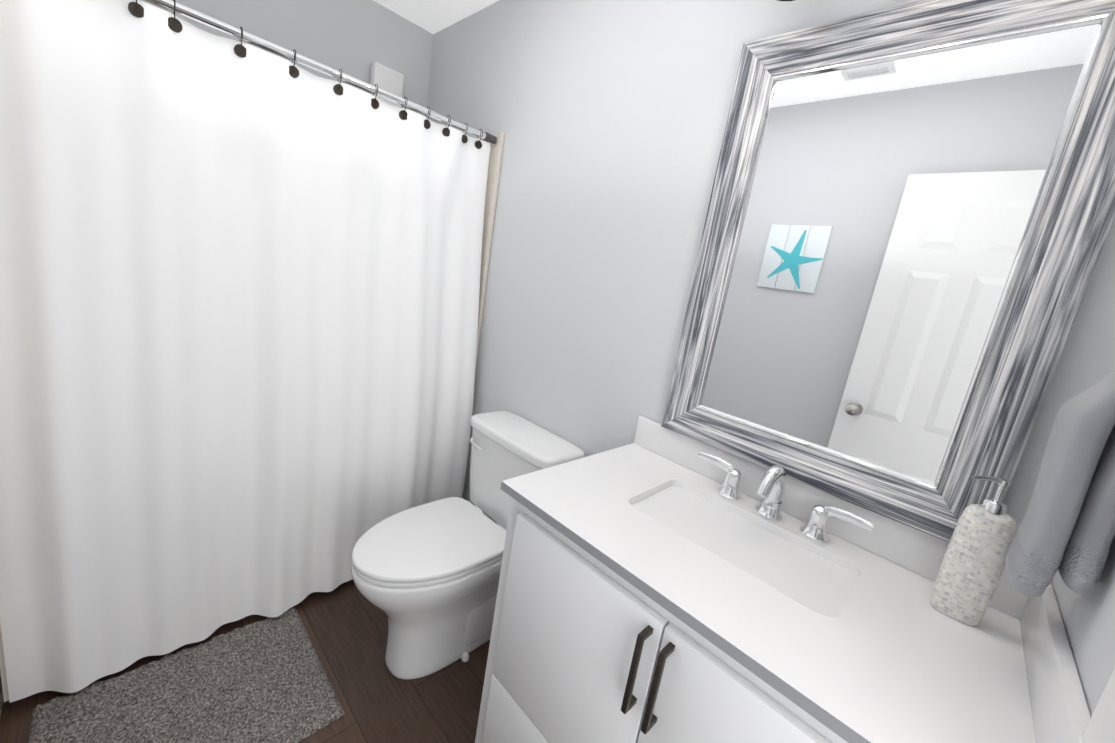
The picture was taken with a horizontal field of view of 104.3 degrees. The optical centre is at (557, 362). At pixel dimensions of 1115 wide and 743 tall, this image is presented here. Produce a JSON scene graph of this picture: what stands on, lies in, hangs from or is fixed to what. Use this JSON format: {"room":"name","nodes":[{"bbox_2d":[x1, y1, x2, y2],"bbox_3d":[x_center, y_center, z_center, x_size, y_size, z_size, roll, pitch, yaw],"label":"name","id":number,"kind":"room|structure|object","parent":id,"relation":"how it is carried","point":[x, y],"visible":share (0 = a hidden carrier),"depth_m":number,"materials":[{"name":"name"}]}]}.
{"room":"bathroom","nodes":[
{"label":"bathroom","id":0,"kind":"room"},
{"bbox_2d":[0,579,489,742],"bbox_3d":[-0.638,1.092,1.318,1.630,0.100,2.710,-3,16,-46],"label":"floor","id":1,"kind":"structure","parent":0,"point":[345,624],"depth_m":1.39,"materials":[{"name":"brown wood"}]},
{"bbox_2d":[28,608,344,742],"bbox_3d":[-1.026,0.985,1.230,0.630,0.017,0.505,-3,16,-46],"label":"rug","id":2,"kind":"object","parent":1,"relation":"on","point":[265,680],"visible":1,"depth_m":1.26,"materials":[{"name":"grey carpet"}]},
{"bbox_2d":[0,62,504,716],"bbox_3d":[-1.025,-0.212,1.639,1.426,2.180,0.888,-3,16,-46],"label":"shower","id":3,"kind":"object","parent":1,"relation":"on","point":[390,80],"visible":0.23,"depth_m":1.91,"materials":[{"name":"white plastic"}]},
{"bbox_2d":[145,0,496,143],"bbox_3d":[-0.753,-0.919,1.341,1.396,0.033,0.033,-3,16,-46],"label":"curtain rod","id":4,"kind":"object","parent":3,"relation":"attached to","point":[209,21],"visible":1,"depth_m":1.32,"materials":[{"name":"silver metal"}]},
{"bbox_2d":[0,0,490,702],"bbox_3d":[-0.854,-0.020,1.477,1.386,1.865,0.182,-3,16,-46],"label":"curtain","id":5,"kind":"object","parent":4,"relation":"hanging from","point":[238,308],"visible":0.98,"depth_m":1.27,"materials":[{"name":"white fabric"}]},
{"bbox_2d":[351,411,584,679],"bbox_3d":[-0.353,0.644,1.523,0.704,0.778,0.474,-3,16,-46],"label":"toilet","id":6,"kind":"object","parent":1,"relation":"on","point":[425,577],"visible":0.83,"depth_m":1.44,"materials":[{"name":"white ceramic"}]},
{"bbox_2d":[475,416,1090,742],"bbox_3d":[0.307,0.739,0.969,0.581,1.016,0.893,-3,16,-46],"label":"bathroom vanity","id":7,"kind":"object","parent":1,"relation":"on","point":[658,583],"visible":1,"depth_m":0.80,"materials":[{"name":"white paint"}]},
{"bbox_2d":[930,476,1016,625],"bbox_3d":[0.734,0.328,0.760,0.054,0.268,0.079,-3,16,-46],"label":"soap dispenser","id":8,"kind":"object","parent":7,"relation":"on","point":[971,569],"visible":1,"depth_m":0.75,"materials":[{"name":"stone"}]},
{"bbox_2d":[140,0,432,115],"bbox_3d":[-1.351,-0.461,1.946,1.430,2.440,0.100,-3,16,-46],"label":"wall","id":9,"kind":"structure","parent":0,"point":[355,38],"depth_m":1.91,"materials":[{"name":"white paint"}]},
{"bbox_2d":[374,0,498,33],"bbox_3d":[-0.241,-1.367,0.821,1.630,0.100,2.710,-3,16,-46],"label":"ceiling","id":10,"kind":"structure","parent":0,"point":[433,16],"depth_m":1.98,"materials":[{"name":"white paint"}]},
{"bbox_2d":[426,0,1114,531],"bbox_3d":[0.095,-0.161,1.616,0.100,2.440,2.710,-3,16,-46],"label":"wall","id":11,"kind":"structure","parent":0,"point":[608,118],"depth_m":1.47,"materials":[{"name":"white paint"}]},
{"bbox_2d":[661,0,1114,542],"bbox_3d":[0.648,-0.221,0.971,0.040,1.033,0.710,-3,16,-46],"label":"mirror","id":12,"kind":"object","parent":11,"relation":"attached to","point":[910,219],"visible":0.96,"depth_m":0.91,"materials":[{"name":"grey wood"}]},
{"bbox_2d":[1051,535,1114,715],"bbox_3d":[0.471,0.187,0.193,1.430,2.440,0.100,-3,16,-46],"label":"wall","id":13,"kind":"structure","parent":0,"point":[1088,619],"depth_m":0.57,"materials":[{"name":"white paint"}]},
{"bbox_2d":[1005,370,1114,597],"bbox_3d":[0.751,0.092,0.594,0.142,0.498,0.091,-3,16,-46],"label":"towels","id":14,"kind":"object","parent":13,"relation":"attached to","point":[1066,528],"visible":1,"depth_m":0.58,"materials":[{"name":"grey fabric"}]},
{"bbox_2d":[1082,669,1114,742],"bbox_3d":[0.290,0.347,0.076,0.940,2.120,0.115,-3,16,-46],"label":"door frame","id":15,"kind":"structure","parent":13,"relation":"attached to","point":[1100,727],"depth_m":0.44,"materials":[{"name":"white paint"}]}
]}

